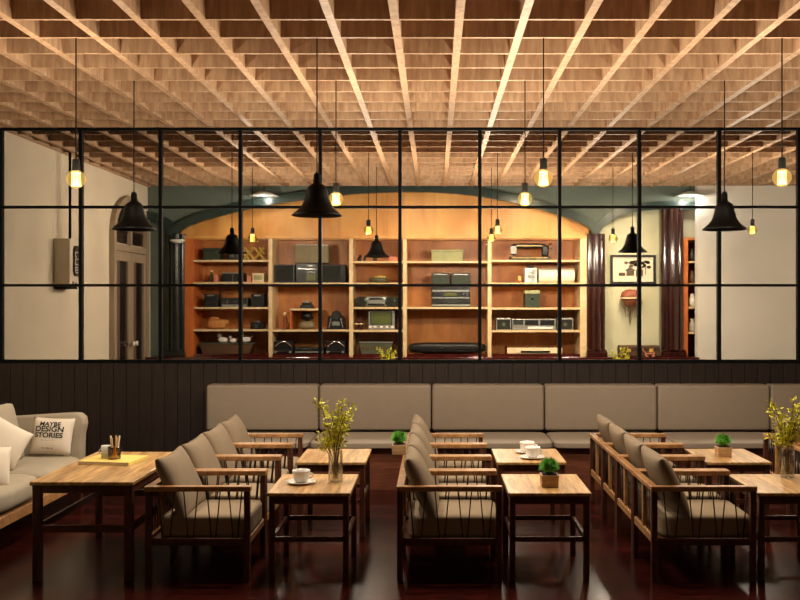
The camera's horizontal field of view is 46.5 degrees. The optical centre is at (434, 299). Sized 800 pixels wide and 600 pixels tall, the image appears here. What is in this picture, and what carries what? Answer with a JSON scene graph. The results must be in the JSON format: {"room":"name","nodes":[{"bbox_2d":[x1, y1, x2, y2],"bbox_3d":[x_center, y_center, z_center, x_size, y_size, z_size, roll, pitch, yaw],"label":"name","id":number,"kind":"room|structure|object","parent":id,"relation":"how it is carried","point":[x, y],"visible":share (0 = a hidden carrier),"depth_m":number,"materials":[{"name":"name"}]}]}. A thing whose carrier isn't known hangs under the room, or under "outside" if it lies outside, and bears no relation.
{"room":"cafe","nodes":[
{"label":"cafe","id":0,"kind":"room"},
{"bbox_2d":[391,430,407,454],"bbox_3d":[-0.270,1.061,6.975,0.138,0.188,0.141,0,0,22],"label":"potted plant","id":1,"kind":"object","parent":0,"point":[398,448],"visible":1,"depth_m":6.93,"materials":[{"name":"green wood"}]},
{"bbox_2d":[0,0,799,127],"bbox_3d":[0.675,-1.929,7.025,10.650,0.362,16.450,0,0,0],"label":"ceiling","id":2,"kind":"structure","parent":0,"point":[191,63],"depth_m":6.99,"materials":[{"name":"brown wood"}]},
{"bbox_2d":[71,38,80,186],"bbox_3d":[-2.398,-1.248,6.205,0.124,1.003,0.124,0,0,0],"label":"pendant","id":3,"kind":"object","parent":2,"relation":"hanging from","point":[76,176],"visible":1,"depth_m":6.20,"materials":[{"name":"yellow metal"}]},
{"bbox_2d":[72,159,79,170],"bbox_3d":[-2.398,-0.901,6.205,0.052,0.075,0.052,0,0,0],"label":"socket","id":4,"kind":"object","parent":3,"relation":"attached to","point":[75,162],"depth_m":6.19,"materials":[{"name":"black metal"}]},
{"bbox_2d":[111,81,155,230],"bbox_3d":[-2.401,-1.154,7.410,0.348,1.190,0.348,0,0,0],"label":"bell pendant","id":5,"kind":"object","parent":2,"relation":"hanging from","point":[133,218],"visible":1,"depth_m":7.36,"materials":[{"name":"metal"}]},
{"bbox_2d":[292,38,341,217],"bbox_3d":[-0.788,-1.155,6.205,0.340,1.188,0.340,0,0,0],"label":"bell pendant","id":6,"kind":"object","parent":2,"relation":"hanging from","point":[316,204],"visible":1,"depth_m":6.15,"materials":[{"name":"metal"}]},
{"bbox_2d":[332,81,339,204],"bbox_3d":[-0.790,-1.248,7.410,0.116,1.001,0.116,0,0,0],"label":"pendant","id":7,"kind":"object","parent":2,"relation":"hanging from","point":[336,197],"visible":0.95,"depth_m":7.41,"materials":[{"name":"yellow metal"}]},
{"bbox_2d":[333,183,338,192],"bbox_3d":[-0.790,-0.895,7.410,0.052,0.075,0.052,0,0,0],"label":"socket","id":8,"kind":"object","parent":7,"relation":"attached to","point":[335,185],"depth_m":7.39,"materials":[{"name":"black metal"}]},
{"bbox_2d":[521,81,528,204],"bbox_3d":[0.718,-1.248,7.410,0.116,1.001,0.116,0,0,0],"label":"pendant","id":9,"kind":"object","parent":2,"relation":"hanging from","point":[524,199],"visible":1,"depth_m":7.41,"materials":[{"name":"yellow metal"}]},
{"bbox_2d":[522,183,527,192],"bbox_3d":[0.718,-0.895,7.410,0.052,0.075,0.052,0,0,0],"label":"socket","id":10,"kind":"object","parent":9,"relation":"attached to","point":[524,185],"depth_m":7.39,"materials":[{"name":"black metal"}]},
{"bbox_2d":[539,38,547,185],"bbox_3d":[0.725,-1.251,6.205,0.124,0.996,0.124,0,0,0],"label":"pendant","id":11,"kind":"object","parent":2,"relation":"hanging from","point":[543,175],"visible":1,"depth_m":6.19,"materials":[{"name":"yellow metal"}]},
{"bbox_2d":[540,158,546,169],"bbox_3d":[0.725,-0.908,6.205,0.052,0.075,0.052,0,0,0],"label":"socket","id":12,"kind":"object","parent":11,"relation":"attached to","point":[543,161],"depth_m":6.18,"materials":[{"name":"black metal"}]},
{"bbox_2d":[702,81,746,230],"bbox_3d":[2.309,-1.154,7.410,0.348,1.190,0.348,0,0,0],"label":"bell pendant","id":13,"kind":"object","parent":2,"relation":"hanging from","point":[724,218],"visible":1,"depth_m":7.35,"materials":[{"name":"metal"}]},
{"bbox_2d":[777,38,786,184],"bbox_3d":[2.318,-1.253,6.205,0.124,0.993,0.124,0,0,0],"label":"pendant","id":14,"kind":"object","parent":2,"relation":"hanging from","point":[781,175],"visible":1,"depth_m":6.20,"materials":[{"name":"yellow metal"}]},
{"bbox_2d":[778,157,785,169],"bbox_3d":[2.318,-0.911,6.205,0.052,0.075,0.052,0,0,0],"label":"socket","id":15,"kind":"object","parent":14,"relation":"attached to","point":[781,161],"depth_m":6.19,"materials":[{"name":"black metal"}]},
{"bbox_2d":[0,476,799,599],"bbox_3d":[0.675,1.825,7.025,10.650,0.150,16.450,0,0,0],"label":"floor","id":16,"kind":"structure","parent":0,"point":[76,566],"depth_m":6.15,"materials":[{"name":"brown wood"}]},
{"bbox_2d":[0,403,87,528],"bbox_3d":[-3.473,1.299,6.285,0.995,0.902,3.630,0,0,0],"label":"sofa","id":17,"kind":"object","parent":16,"relation":"on","point":[15,497],"visible":0.48,"depth_m":7.45,"materials":[{"name":"beige fabric"}]},
{"bbox_2d":[0,447,10,484],"bbox_3d":[-3.170,1.185,6.600,0.338,0.324,0.159,0,0,-43],"label":"throw pillow","id":18,"kind":"object","parent":17,"relation":"on","point":[5,452],"visible":0.98,"depth_m":6.63,"materials":[{"name":"white fabric"}]},
{"bbox_2d":[0,403,23,457],"bbox_3d":[-3.520,1.090,7.330,0.240,0.483,0.800,0,0,0],"label":"cushion","id":19,"kind":"object","parent":17,"relation":"on","point":[7,411],"depth_m":7.60,"materials":[{"name":"fabric"}]},
{"bbox_2d":[0,417,33,470],"bbox_3d":[-3.335,1.110,7.200,0.160,0.448,0.458,0,0,44],"label":"throw pillow","id":20,"kind":"object","parent":17,"relation":"on","point":[12,436],"visible":0.76,"depth_m":7.19,"materials":[{"name":"white fabric"}]},
{"bbox_2d":[0,474,36,512],"bbox_3d":[-3.360,1.405,6.702,0.770,0.188,0.832,0,0,0],"label":"seat cushion","id":21,"kind":"object","parent":17,"relation":"on","point":[15,497],"depth_m":6.68,"materials":[{"name":"fabric"}]},
{"bbox_2d":[10,456,78,478],"bbox_3d":[-3.360,1.405,7.537,0.770,0.188,0.832,0,0,0],"label":"seat cushion","id":22,"kind":"object","parent":17,"relation":"on","point":[37,466],"depth_m":7.45,"materials":[{"name":"fabric"}]},
{"bbox_2d":[29,417,74,455],"bbox_3d":[-3.225,1.148,7.829,0.359,0.321,0.156,0,0,-7],"label":"throw pillow","id":23,"kind":"object","parent":17,"relation":"on","point":[51,436],"visible":1,"depth_m":7.78,"materials":[{"name":"white fabric"}]},
{"bbox_2d":[30,452,171,580],"bbox_3d":[-2.197,1.440,6.345,0.645,0.620,1.150,0,0,0],"label":"table","id":24,"kind":"object","parent":16,"relation":"on","point":[100,481],"visible":0.7,"depth_m":5.79,"materials":[{"name":"brown wood"}]},
{"bbox_2d":[78,454,148,465],"bbox_3d":[-2.245,1.118,6.500,0.370,0.022,0.300,0,0,9],"label":"tray","id":25,"kind":"object","parent":24,"relation":"on","point":[125,460],"visible":0.95,"depth_m":6.41,"materials":[{"name":"yellow wood"}]},
{"bbox_2d":[98,445,110,457],"bbox_3d":[-2.310,1.064,6.523,0.083,0.085,0.072,0,0,36],"label":"mug","id":26,"kind":"object","parent":25,"relation":"on","point":[104,448],"visible":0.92,"depth_m":6.49,"materials":[{"name":"grey ceramic"}]},
{"bbox_2d":[108,446,120,459],"bbox_3d":[-2.232,1.064,6.470,0.090,0.085,0.090,0,0,0],"label":"tumbler","id":27,"kind":"object","parent":25,"relation":"on","point":[113,453],"visible":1,"depth_m":6.44,"materials":[{"name":"clear glass"}]},
{"bbox_2d":[144,446,266,581],"bbox_3d":[-1.474,1.369,6.048,0.661,0.761,0.575,0,0,0],"label":"armchair","id":28,"kind":"object","parent":16,"relation":"on","point":[190,519],"visible":1,"depth_m":5.80,"materials":[{"name":"beige fabric"}]},
{"bbox_2d":[155,446,205,518],"bbox_3d":[-1.650,1.178,6.048,0.226,0.378,0.524,0,0,0],"label":"cushion","id":29,"kind":"object","parent":28,"relation":"on","point":[177,473],"depth_m":5.87,"materials":[{"name":"beige fabric"}]},
{"bbox_2d":[161,500,261,536],"bbox_3d":[-1.445,1.418,6.048,0.570,0.144,0.484,0,0,0],"label":"seat cushion","id":30,"kind":"object","parent":28,"relation":"on","point":[178,528],"depth_m":5.81,"materials":[{"name":"beige fabric"}]},
{"bbox_2d":[176,433,280,555],"bbox_3d":[-1.474,1.369,6.628,0.661,0.761,0.575,0,0,0],"label":"armchair","id":31,"kind":"object","parent":16,"relation":"on","point":[200,451],"visible":0.37,"depth_m":6.55,"materials":[{"name":"beige fabric"}]},
{"bbox_2d":[181,433,224,498],"bbox_3d":[-1.650,1.178,6.628,0.226,0.378,0.524,0,0,0],"label":"cushion","id":32,"kind":"object","parent":31,"relation":"on","point":[201,453],"depth_m":6.50,"materials":[{"name":"beige fabric"}]},
{"bbox_2d":[206,483,274,512],"bbox_3d":[-1.445,1.418,6.628,0.570,0.144,0.484,0,0,0],"label":"seat cushion","id":33,"kind":"object","parent":31,"relation":"on","point":[223,496],"depth_m":6.44,"materials":[{"name":"beige fabric"}]},
{"bbox_2d":[202,423,292,534],"bbox_3d":[-1.474,1.369,7.207,0.661,0.761,0.575,0,0,0],"label":"armchair","id":34,"kind":"object","parent":16,"relation":"on","point":[218,437],"visible":0.27,"depth_m":7.17,"materials":[{"name":"beige fabric"}]},
{"bbox_2d":[202,423,241,482],"bbox_3d":[-1.650,1.178,7.207,0.226,0.378,0.524,0,0,0],"label":"cushion","id":35,"kind":"object","parent":34,"relation":"on","point":[218,437],"depth_m":7.09,"materials":[{"name":"beige fabric"}]},
{"bbox_2d":[229,469,288,482],"bbox_3d":[-1.445,1.418,7.207,0.570,0.144,0.484,0,0,0],"label":"seat cushion","id":36,"kind":"object","parent":34,"relation":"on","point":[283,471],"depth_m":7.01,"materials":[{"name":"beige fabric"}]},
{"bbox_2d":[221,414,302,514],"bbox_3d":[-1.474,1.369,7.787,0.661,0.761,0.575,0,0,0],"label":"armchair","id":37,"kind":"object","parent":16,"relation":"on","point":[234,426],"visible":0.21,"depth_m":7.74,"materials":[{"name":"brown wood"}]},
{"bbox_2d":[221,414,255,464],"bbox_3d":[-1.650,1.178,7.787,0.226,0.378,0.524,0,0,0],"label":"cushion","id":38,"kind":"object","parent":37,"relation":"on","point":[234,426],"depth_m":7.68,"materials":[{"name":"beige fabric"}]},
{"bbox_2d":[246,456,298,468],"bbox_3d":[-1.445,1.418,7.787,0.570,0.144,0.484,0,0,0],"label":"seat cushion","id":39,"kind":"object","parent":37,"relation":"on","point":[295,459],"depth_m":7.64,"materials":[{"name":"beige fabric"}]},
{"bbox_2d":[267,474,358,581],"bbox_3d":[-0.785,1.474,6.075,0.520,0.553,0.630,0,0,0],"label":"cafe table","id":40,"kind":"object","parent":16,"relation":"on","point":[321,491],"visible":0.99,"depth_m":5.79,"materials":[{"name":"brown wood"}]},
{"bbox_2d":[287,479,315,484],"bbox_3d":[-0.873,1.188,6.060,0.190,0.018,0.190,0,0,0],"label":"saucer","id":41,"kind":"object","parent":40,"relation":"on","point":[292,481],"visible":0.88,"depth_m":6.05,"materials":[{"name":"white ceramic"}]},
{"bbox_2d":[292,468,313,482],"bbox_3d":[-0.870,1.148,6.058,0.124,0.078,0.117,0,0,41],"label":"coffee cup","id":42,"kind":"object","parent":41,"relation":"on","point":[301,475],"visible":1,"depth_m":6.02,"materials":[{"name":"white ceramic"}]},
{"bbox_2d":[328,448,342,482],"bbox_3d":[-0.656,1.091,6.130,0.096,0.210,0.096,0,0,0],"label":"glass vase","id":43,"kind":"object","parent":40,"relation":"on","point":[331,478],"visible":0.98,"depth_m":6.11,"materials":[{"name":"clear glass"}]},
{"bbox_2d":[312,397,356,475],"bbox_3d":[-0.664,0.906,6.128,0.280,0.541,0.244,0,0,0],"label":"leafy branch","id":44,"kind":"object","parent":43,"relation":"in","point":[333,440],"visible":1,"depth_m":6.12,"materials":[{"name":"yellow plant"}]},
{"bbox_2d":[295,449,371,536],"bbox_3d":[-0.770,1.474,7.165,0.520,0.553,0.630,0,0,0],"label":"cafe table","id":45,"kind":"object","parent":16,"relation":"on","point":[316,460],"visible":0.68,"depth_m":6.88,"materials":[{"name":"brown wood"}]},
{"bbox_2d":[406,414,485,467],"bbox_3d":[0.089,1.369,7.787,0.661,0.761,0.575,0,0,0],"label":"armchair","id":46,"kind":"object","parent":16,"relation":"on","point":[417,419],"visible":0.22,"depth_m":7.74,"materials":[{"name":"brown wood"}]},
{"bbox_2d":[411,414,437,453],"bbox_3d":[-0.086,1.178,7.787,0.226,0.378,0.524,0,0,0],"label":"cushion","id":47,"kind":"object","parent":46,"relation":"on","point":[416,419],"depth_m":7.70,"materials":[{"name":"beige fabric"}]},
{"bbox_2d":[438,461,481,467],"bbox_3d":[0.119,1.418,7.787,0.570,0.144,0.484,0,0,0],"label":"seat cushion","id":48,"kind":"object","parent":46,"relation":"on","point":[450,464],"depth_m":7.60,"materials":[{"name":"beige fabric"}]},
{"bbox_2d":[400,433,495,516],"bbox_3d":[0.089,1.369,6.628,0.661,0.761,0.575,0,0,0],"label":"armchair","id":49,"kind":"object","parent":16,"relation":"on","point":[414,441],"visible":0.3,"depth_m":6.58,"materials":[{"name":"brown wood"}]},
{"bbox_2d":[407,433,438,484],"bbox_3d":[-0.086,1.178,6.628,0.226,0.378,0.524,0,0,0],"label":"cushion","id":50,"kind":"object","parent":49,"relation":"on","point":[414,441],"depth_m":6.53,"materials":[{"name":"beige fabric"}]},
{"bbox_2d":[411,483,489,501],"bbox_3d":[0.119,1.418,6.628,0.570,0.144,0.484,0,0,0],"label":"seat cushion","id":51,"kind":"object","parent":49,"relation":"on","point":[452,495],"depth_m":6.42,"materials":[{"name":"beige fabric"}]},
{"bbox_2d":[405,423,490,498],"bbox_3d":[0.089,1.369,7.207,0.661,0.761,0.575,0,0,0],"label":"armchair","id":52,"kind":"object","parent":16,"relation":"on","point":[415,429],"visible":0.26,"depth_m":7.13,"materials":[{"name":"brown wood"}]},
{"bbox_2d":[409,423,437,467],"bbox_3d":[-0.086,1.178,7.207,0.226,0.378,0.524,0,0,0],"label":"cushion","id":53,"kind":"object","parent":52,"relation":"on","point":[415,429],"depth_m":7.11,"materials":[{"name":"beige fabric"}]},
{"bbox_2d":[438,476,484,482],"bbox_3d":[0.119,1.418,7.207,0.570,0.144,0.484,0,0,0],"label":"seat cushion","id":54,"kind":"object","parent":52,"relation":"on","point":[451,479],"depth_m":6.98,"materials":[{"name":"beige fabric"}]},
{"bbox_2d":[396,446,502,581],"bbox_3d":[0.089,1.369,6.048,0.661,0.761,0.575,0,0,0],"label":"armchair","id":55,"kind":"object","parent":16,"relation":"on","point":[431,520],"visible":1,"depth_m":5.80,"materials":[{"name":"brown wood"}]},
{"bbox_2d":[404,446,438,518],"bbox_3d":[-0.086,1.178,6.048,0.226,0.378,0.524,0,0,0],"label":"cushion","id":56,"kind":"object","parent":55,"relation":"on","point":[422,483],"depth_m":5.81,"materials":[{"name":"beige fabric"}]},
{"bbox_2d":[409,500,495,536],"bbox_3d":[0.119,1.418,6.048,0.570,0.144,0.484,0,0,0],"label":"seat cushion","id":57,"kind":"object","parent":55,"relation":"on","point":[430,524],"depth_m":5.81,"materials":[{"name":"beige fabric"}]},
{"bbox_2d":[188,383,799,489],"bbox_3d":[1.758,1.297,8.955,8.064,0.906,0.950,0,0,0],"label":"banquette","id":58,"kind":"object","parent":16,"relation":"on","point":[260,406],"visible":0.5,"depth_m":9.22,"materials":[{"name":"grey fabric"}]},
{"bbox_2d":[188,432,316,448],"bbox_3d":[-1.717,1.332,8.840,1.114,0.058,0.720,0,0,0],"label":"seat cushion","id":59,"kind":"object","parent":58,"relation":"on","point":[308,437],"depth_m":8.68,"materials":[{"name":"fabric"}]},
{"bbox_2d":[207,383,319,430],"bbox_3d":[-1.717,1.072,9.325,1.112,0.456,0.210,0,0,0],"label":"cushion","id":60,"kind":"object","parent":58,"relation":"on","point":[260,406],"depth_m":9.22,"materials":[{"name":"fabric"}]},
{"bbox_2d":[310,432,409,448],"bbox_3d":[-0.595,1.332,8.840,1.114,0.058,0.720,0,0,0],"label":"seat cushion","id":61,"kind":"object","parent":58,"relation":"on","point":[356,440],"depth_m":8.62,"materials":[{"name":"fabric"}]},
{"bbox_2d":[319,383,430,430],"bbox_3d":[-0.595,1.072,9.325,1.112,0.456,0.210,0,0,0],"label":"cushion","id":62,"kind":"object","parent":58,"relation":"on","point":[380,406],"depth_m":9.22,"materials":[{"name":"fabric"}]},
{"bbox_2d":[432,383,543,430],"bbox_3d":[0.527,1.072,9.325,1.112,0.456,0.210,0,0,0],"label":"cushion","id":63,"kind":"object","parent":58,"relation":"on","point":[455,406],"depth_m":9.22,"materials":[{"name":"fabric"}]},
{"bbox_2d":[433,432,552,448],"bbox_3d":[0.527,1.332,8.840,1.114,0.058,0.720,0,0,0],"label":"seat cushion","id":64,"kind":"object","parent":58,"relation":"on","point":[494,440],"depth_m":8.68,"materials":[{"name":"fabric"}]},
{"bbox_2d":[543,383,656,430],"bbox_3d":[1.649,1.072,9.325,1.112,0.456,0.210,0,0,0],"label":"cushion","id":65,"kind":"object","parent":58,"relation":"on","point":[566,406],"depth_m":9.22,"materials":[{"name":"fabric"}]},
{"bbox_2d":[546,432,672,448],"bbox_3d":[1.649,1.332,8.840,1.114,0.058,0.720,0,0,0],"label":"seat cushion","id":66,"kind":"object","parent":58,"relation":"on","point":[558,440],"depth_m":8.68,"materials":[{"name":"fabric"}]},
{"bbox_2d":[655,383,768,430],"bbox_3d":[2.771,1.072,9.325,1.112,0.456,0.210,0,0,0],"label":"cushion","id":67,"kind":"object","parent":58,"relation":"on","point":[678,406],"depth_m":9.22,"materials":[{"name":"fabric"}]},
{"bbox_2d":[662,432,774,448],"bbox_3d":[2.771,1.332,8.840,1.114,0.058,0.720,0,0,0],"label":"seat cushion","id":68,"kind":"object","parent":58,"relation":"on","point":[691,440],"depth_m":8.68,"materials":[{"name":"fabric"}]},
{"bbox_2d":[765,383,799,430],"bbox_3d":[3.893,1.072,9.325,1.112,0.456,0.210,0,0,0],"label":"cushion","id":69,"kind":"object","parent":58,"relation":"on","point":[780,393],"depth_m":9.22,"materials":[{"name":"fabric"}]},
{"bbox_2d":[491,449,566,536],"bbox_3d":[0.713,1.474,7.165,0.520,0.553,0.630,0,0,0],"label":"cafe table","id":70,"kind":"object","parent":16,"relation":"on","point":[504,460],"visible":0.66,"depth_m":6.87,"materials":[{"name":"brown wood"}]},
{"bbox_2d":[520,454,544,458],"bbox_3d":[0.736,1.188,7.020,0.190,0.018,0.190,0,0,0],"label":"saucer","id":71,"kind":"object","parent":70,"relation":"on","point":[523,455],"visible":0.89,"depth_m":7.01,"materials":[{"name":"white ceramic"}]},
{"bbox_2d":[525,446,543,457],"bbox_3d":[0.739,1.148,7.018,0.124,0.078,0.117,0,0,41],"label":"coffee cup","id":72,"kind":"object","parent":71,"relation":"on","point":[531,451],"visible":1,"depth_m":6.98,"materials":[{"name":"white ceramic"}]},
{"bbox_3d":[0.721,1.188,7.270,0.190,0.018,0.190,0,0,0],"label":"saucer","id":73,"kind":"object","parent":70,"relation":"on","visible":0},
{"bbox_2d":[520,441,537,451],"bbox_3d":[0.724,1.148,7.268,0.124,0.078,0.117,0,0,41],"label":"coffee cup","id":74,"kind":"object","parent":73,"relation":"on","point":[523,444],"visible":0.53,"depth_m":7.24,"materials":[{"name":"white ceramic"}]},
{"bbox_2d":[501,474,591,581],"bbox_3d":[0.713,1.474,6.075,0.520,0.553,0.630,0,0,0],"label":"cafe table","id":75,"kind":"object","parent":16,"relation":"on","point":[519,488],"visible":0.99,"depth_m":5.79,"materials":[{"name":"brown wood"}]},
{"bbox_2d":[539,457,559,487],"bbox_3d":[0.735,1.098,5.968,0.149,0.198,0.148,0,0,0],"label":"potted plant","id":76,"kind":"object","parent":75,"relation":"on","point":[549,478],"visible":1,"depth_m":5.93,"materials":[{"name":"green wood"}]},
{"bbox_2d":[589,414,680,515],"bbox_3d":[1.671,1.369,7.787,0.661,0.761,0.575,0,0,0],"label":"armchair","id":77,"kind":"object","parent":16,"relation":"on","point":[603,423],"visible":0.34,"depth_m":7.86,"materials":[{"name":"brown wood"}]},
{"bbox_2d":[596,414,616,451],"bbox_3d":[1.495,1.178,7.787,0.226,0.378,0.524,0,0,0],"label":"cushion","id":78,"kind":"object","parent":77,"relation":"on","point":[603,423],"depth_m":7.72,"materials":[{"name":"beige fabric"}]},
{"bbox_2d":[601,423,701,533],"bbox_3d":[1.671,1.369,7.207,0.661,0.761,0.575,0,0,0],"label":"armchair","id":79,"kind":"object","parent":16,"relation":"on","point":[617,433],"visible":0.27,"depth_m":7.24,"materials":[{"name":"brown wood"}]},
{"bbox_2d":[609,423,631,463],"bbox_3d":[1.495,1.178,7.207,0.226,0.378,0.524,0,0,0],"label":"cushion","id":80,"kind":"object","parent":79,"relation":"on","point":[616,432],"depth_m":7.13,"materials":[{"name":"beige fabric"}]},
{"bbox_2d":[621,469,696,493],"bbox_3d":[1.700,1.418,7.207,0.570,0.144,0.484,0,0,0],"label":"seat cushion","id":81,"kind":"object","parent":79,"relation":"on","point":[683,478],"depth_m":7.01,"materials":[{"name":"beige fabric"}]},
{"bbox_2d":[615,434,727,555],"bbox_3d":[1.671,1.369,6.628,0.661,0.761,0.575,0,0,0],"label":"armchair","id":82,"kind":"object","parent":16,"relation":"on","point":[632,444],"visible":0.3,"depth_m":6.61,"materials":[{"name":"brown wood"}]},
{"bbox_2d":[624,434,658,495],"bbox_3d":[1.495,1.178,6.628,0.226,0.378,0.524,0,0,0],"label":"cushion","id":83,"kind":"object","parent":82,"relation":"on","point":[632,444],"depth_m":6.55,"materials":[{"name":"beige fabric"}]},
{"bbox_2d":[658,483,719,499],"bbox_3d":[1.700,1.418,6.628,0.570,0.144,0.484,0,0,0],"label":"seat cushion","id":84,"kind":"object","parent":82,"relation":"on","point":[706,496],"depth_m":6.41,"materials":[{"name":"beige fabric"}]},
{"bbox_2d":[632,446,756,581],"bbox_3d":[1.671,1.369,6.048,0.661,0.761,0.575,0,0,0],"label":"armchair","id":85,"kind":"object","parent":16,"relation":"on","point":[673,519],"visible":1,"depth_m":5.81,"materials":[{"name":"brown wood"}]},
{"bbox_2d":[641,446,689,518],"bbox_3d":[1.495,1.178,6.048,0.226,0.378,0.524,0,0,0],"label":"cushion","id":86,"kind":"object","parent":85,"relation":"on","point":[673,504],"depth_m":5.83,"materials":[{"name":"beige fabric"}]},
{"bbox_2d":[658,500,748,536],"bbox_3d":[1.700,1.418,6.048,0.570,0.144,0.484,0,0,0],"label":"seat cushion","id":87,"kind":"object","parent":85,"relation":"on","point":[707,528],"depth_m":5.81,"materials":[{"name":"beige fabric"}]},
{"bbox_2d":[684,449,771,535],"bbox_3d":[2.245,1.474,7.165,0.484,0.553,0.630,0,0,0],"label":"cafe table","id":88,"kind":"object","parent":16,"relation":"on","point":[741,461],"visible":0.48,"depth_m":6.88,"materials":[{"name":"brown wood"}]},
{"bbox_2d":[714,432,731,456],"bbox_3d":[2.209,1.102,7.118,0.141,0.188,0.139,0,0,0],"label":"potted plant","id":89,"kind":"object","parent":88,"relation":"on","point":[721,450],"visible":1,"depth_m":7.08,"materials":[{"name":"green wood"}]},
{"bbox_2d":[729,474,799,581],"bbox_3d":[2.263,1.474,6.075,0.520,0.553,0.630,0,0,0],"label":"cafe table","id":90,"kind":"object","parent":16,"relation":"on","point":[771,488],"visible":0.76,"depth_m":5.84,"materials":[{"name":"brown wood"}]},
{"bbox_2d":[780,445,794,477],"bbox_3d":[2.380,1.091,6.280,0.096,0.210,0.096,0,0,0],"label":"glass vase","id":91,"kind":"object","parent":90,"relation":"on","point":[791,473],"visible":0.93,"depth_m":6.26,"materials":[{"name":"clear glass"}]},
{"bbox_2d":[764,395,799,471],"bbox_3d":[2.378,0.910,6.264,0.327,0.534,0.246,0,0,0],"label":"leafy branch","id":92,"kind":"object","parent":91,"relation":"in","point":[788,438],"visible":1,"depth_m":6.26,"materials":[{"name":"yellow plant"}]},
{"bbox_2d":[763,414,799,514],"bbox_3d":[3.175,1.369,7.787,0.661,0.761,0.575,0,0,0],"label":"armchair","id":93,"kind":"object","parent":16,"relation":"on","point":[776,455],"visible":0.22,"depth_m":7.86,"materials":[{"name":"brown wood"}]},
{"bbox_2d":[770,414,799,461],"bbox_3d":[3.000,1.178,7.787,0.226,0.378,0.524,0,0,0],"label":"cushion","id":94,"kind":"object","parent":93,"relation":"on","point":[776,455],"depth_m":7.80,"materials":[{"name":"beige fabric"}]},
{"bbox_2d":[784,456,799,473],"bbox_3d":[3.205,1.418,7.787,0.570,0.144,0.484,0,0,0],"label":"seat cushion","id":95,"kind":"object","parent":93,"relation":"on","point":[784,456],"depth_m":7.61,"materials":[{"name":"beige fabric"}]},
{"bbox_2d":[788,426,799,514],"bbox_3d":[3.175,1.369,7.207,0.661,0.761,0.575,0,0,0],"label":"armchair","id":96,"kind":"object","parent":16,"relation":"on","point":[796,447],"visible":0.23,"depth_m":7.46,"materials":[{"name":"brown wood"}]},
{"bbox_2d":[0,363,799,456],"bbox_3d":[0.675,1.188,9.508,10.250,1.125,0.124,0,0,0],"label":"wall partition","id":97,"kind":"structure","parent":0,"point":[152,407],"depth_m":9.45,"materials":[{"name":"brown wood"}]},
{"bbox_2d":[0,128,799,362],"bbox_3d":[0.675,-0.559,9.467,10.250,2.405,0.055,0,0,0],"label":"window","id":98,"kind":"structure","parent":97,"relation":"in","point":[433,254],"depth_m":9.47,"materials":[{"name":"black metal"}]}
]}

